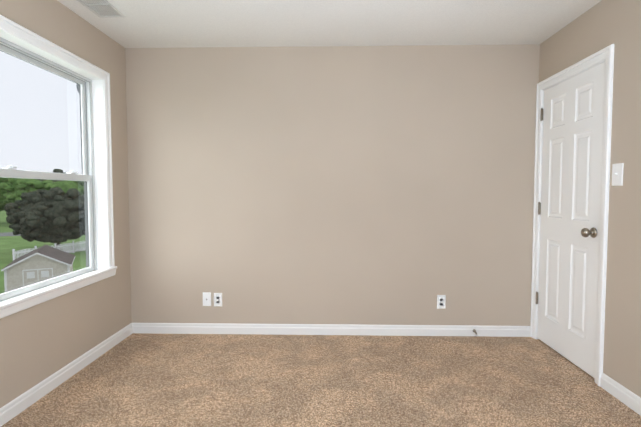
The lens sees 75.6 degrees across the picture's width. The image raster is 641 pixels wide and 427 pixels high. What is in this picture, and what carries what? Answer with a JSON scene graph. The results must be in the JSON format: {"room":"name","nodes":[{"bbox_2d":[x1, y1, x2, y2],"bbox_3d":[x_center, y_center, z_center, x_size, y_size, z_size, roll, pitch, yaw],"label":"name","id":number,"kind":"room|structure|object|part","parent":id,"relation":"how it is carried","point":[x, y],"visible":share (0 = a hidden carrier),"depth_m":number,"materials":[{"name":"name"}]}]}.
{"room":"empty bedroom","nodes":[
{"label":"empty bedroom","id":0,"kind":"room"},
{"bbox_2d":[0,0,131,407],"bbox_3d":[-1.785,-0.064,1.328,0.160,2.440,4.450,0,3,1],"label":"wall","id":1,"kind":"structure","parent":0,"point":[40,342],"depth_m":2.80,"materials":[{"name":"beige paint"}]},
{"bbox_2d":[0,15,116,318],"bbox_3d":[-1.734,-0.267,2.657,0.190,1.589,1.225,0,3,1],"label":"window","id":2,"kind":"structure","parent":1,"relation":"in","point":[44,230],"depth_m":2.68,"materials":[{"name":"white"}]},
{"bbox_2d":[2,166,16,169],"bbox_3d":[-1.786,-0.262,2.372,0.050,0.024,0.064,0,3,1],"label":"lock","id":3,"kind":"object","parent":2,"relation":"attached to","point":[11,167],"depth_m":2.36,"materials":[{"name":"white plastic"}]},
{"label":"sash glass","id":4,"kind":"part","parent":2,"relation":"part of","materials":[{"name":"clear glass"}]},
{"bbox_3d":[-1.810,-0.599,2.642,0.030,0.753,1.021,0,3,1],"label":"window sash","id":5,"kind":"part","parent":2,"relation":"part of","materials":[{"name":"white plastic"}]},
{"label":"sash glass","id":6,"kind":"part","parent":2,"relation":"part of","materials":[{"name":"clear glass"}]},
{"bbox_3d":[-1.777,0.098,2.676,0.030,0.731,1.021,0,3,1],"label":"window sash","id":7,"kind":"part","parent":2,"relation":"part of","materials":[{"name":"white plastic"}]},
{"bbox_2d":[0,41,95,269],"bbox_3d":[-1.775,-0.253,2.659,0.039,1.438,1.013,0,3,1],"label":"tracks","id":8,"kind":"object","parent":2,"relation":"attached to","point":[86,121],"visible":0.8,"depth_m":3.13,"materials":[{"name":"grey plastic"}]},
{"bbox_2d":[0,28,107,303],"bbox_3d":[-1.712,-0.263,2.656,0.087,1.498,1.097,0,3,1],"label":"liner","id":9,"kind":"object","parent":2,"relation":"attached to","point":[100,168],"visible":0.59,"depth_m":3.17,"materials":[{"name":"white"}]},
{"bbox_3d":[-1.655,0.489,2.693,0.032,0.075,1.225,0,3,1],"label":"window apron","id":10,"kind":"part","parent":2,"relation":"part of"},
{"bbox_2d":[0,323,132,426],"bbox_3d":[-1.698,1.109,1.385,0.014,0.090,4.450,0,3,1],"label":"baseboard","id":11,"kind":"structure","parent":1,"relation":"attached to","point":[9,411],"depth_m":2.62,"materials":[{"name":"white wood"}]},
{"bbox_2d":[1,333,640,426],"bbox_3d":[0.020,1.216,1.346,3.772,0.120,4.770,0,3,1],"label":"floor","id":12,"kind":"structure","parent":0,"point":[190,380],"depth_m":2.61,"materials":[{"name":"carpet"}]},
{"bbox_2d":[57,0,601,47],"bbox_3d":[0.020,-1.340,1.217,3.772,0.120,4.770,0,3,1],"label":"ceiling","id":13,"kind":"structure","parent":0,"point":[212,23],"depth_m":2.96,"materials":[{"name":"white paint"}]},
{"bbox_2d":[77,0,125,17],"bbox_3d":[-1.446,-1.350,2.671,0.188,0.007,0.386,0,3,1],"label":"ceiling vent","id":14,"kind":"object","parent":13,"relation":"in","point":[103,8],"visible":1,"depth_m":2.73,"materials":[{"name":"white metal"}]},
{"bbox_2d":[125,44,539,325],"bbox_3d":[0.080,-0.178,3.583,3.772,2.440,0.160,0,3,1],"label":"wall","id":15,"kind":"structure","parent":0,"point":[376,185],"depth_m":3.50,"materials":[{"name":"beige paint"}]},
{"bbox_2d":[203,292,210,305],"bbox_3d":[-0.983,0.742,3.568,0.072,0.118,0.016,0,3,1],"label":"plate","id":16,"kind":"object","parent":15,"relation":"attached to","point":[206,298],"visible":1,"depth_m":3.57,"materials":[{"name":"white plastic"}]},
{"bbox_2d":[214,293,221,306],"bbox_3d":[-0.886,0.746,3.570,0.072,0.118,0.009,0,3,1],"label":"electrical outlet","id":17,"kind":"object","parent":15,"relation":"attached to","point":[217,299],"visible":1,"depth_m":3.57,"materials":[{"name":"white plastic"}]},
{"bbox_2d":[132,323,530,336],"bbox_3d":[0.077,1.000,3.555,3.452,0.090,0.014,0,3,1],"label":"baseboard","id":18,"kind":"structure","parent":15,"relation":"attached to","point":[335,329],"depth_m":3.55,"materials":[{"name":"white wood"}]},
{"bbox_2d":[437,295,445,308],"bbox_3d":[1.030,0.753,3.521,0.072,0.118,0.009,0,3,1],"label":"electrical outlet","id":19,"kind":"object","parent":15,"relation":"attached to","point":[441,301],"visible":1,"depth_m":3.52,"materials":[{"name":"white plastic"}]},
{"bbox_2d":[539,0,640,397],"bbox_3d":[1.826,-0.060,1.235,0.160,2.440,4.450,0,3,1],"label":"wall","id":20,"kind":"structure","parent":0,"point":[600,25],"depth_m":2.44,"materials":[{"name":"beige paint"}]},
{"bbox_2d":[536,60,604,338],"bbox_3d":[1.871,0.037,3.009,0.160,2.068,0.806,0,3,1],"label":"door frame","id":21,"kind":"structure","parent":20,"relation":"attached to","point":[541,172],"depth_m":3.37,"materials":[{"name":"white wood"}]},
{"bbox_2d":[537,62,604,376],"bbox_3d":[1.813,0.041,3.011,0.035,2.030,0.760,0,3,1],"label":"door leaf","id":22,"kind":"structure","parent":20,"relation":"in","point":[573,112],"depth_m":2.95,"materials":[{"name":"white paint"}]},
{"bbox_2d":[530,44,613,385],"bbox_3d":[1.770,0.010,3.010,0.110,2.122,0.914,0,3,1],"label":"door","id":23,"kind":"structure","parent":20,"relation":"in","point":[606,54],"depth_m":2.62,"materials":[{"name":"white painted wood"}]},
{"bbox_3d":[1.810,-0.051,3.389,0.050,1.609,0.016,0,3,1],"label":"door hinges","id":24,"kind":"part","parent":23,"relation":"part of","materials":[{"name":"silver metal"}]},
{"bbox_3d":[1.747,0.125,2.698,0.080,0.068,0.068,0,3,1],"label":"knob","id":25,"kind":"part","parent":23,"relation":"part of","materials":[{"name":"silver metal"}]},
{"bbox_2d":[612,163,623,185],"bbox_3d":[1.768,-0.232,2.470,0.019,0.133,0.092,0,3,1],"label":"switch plate","id":26,"kind":"object","parent":20,"relation":"attached to","point":[617,174],"visible":1,"depth_m":2.46,"materials":[{"name":"white plastic"}]},
{"bbox_2d":[600,373,640,415],"bbox_3d":[1.727,1.137,0.840,0.014,0.090,3.536,0,3,1],"label":"baseboard","id":27,"kind":"structure","parent":20,"relation":"attached to","point":[623,394],"depth_m":2.42,"materials":[{"name":"white wood"}]}
]}

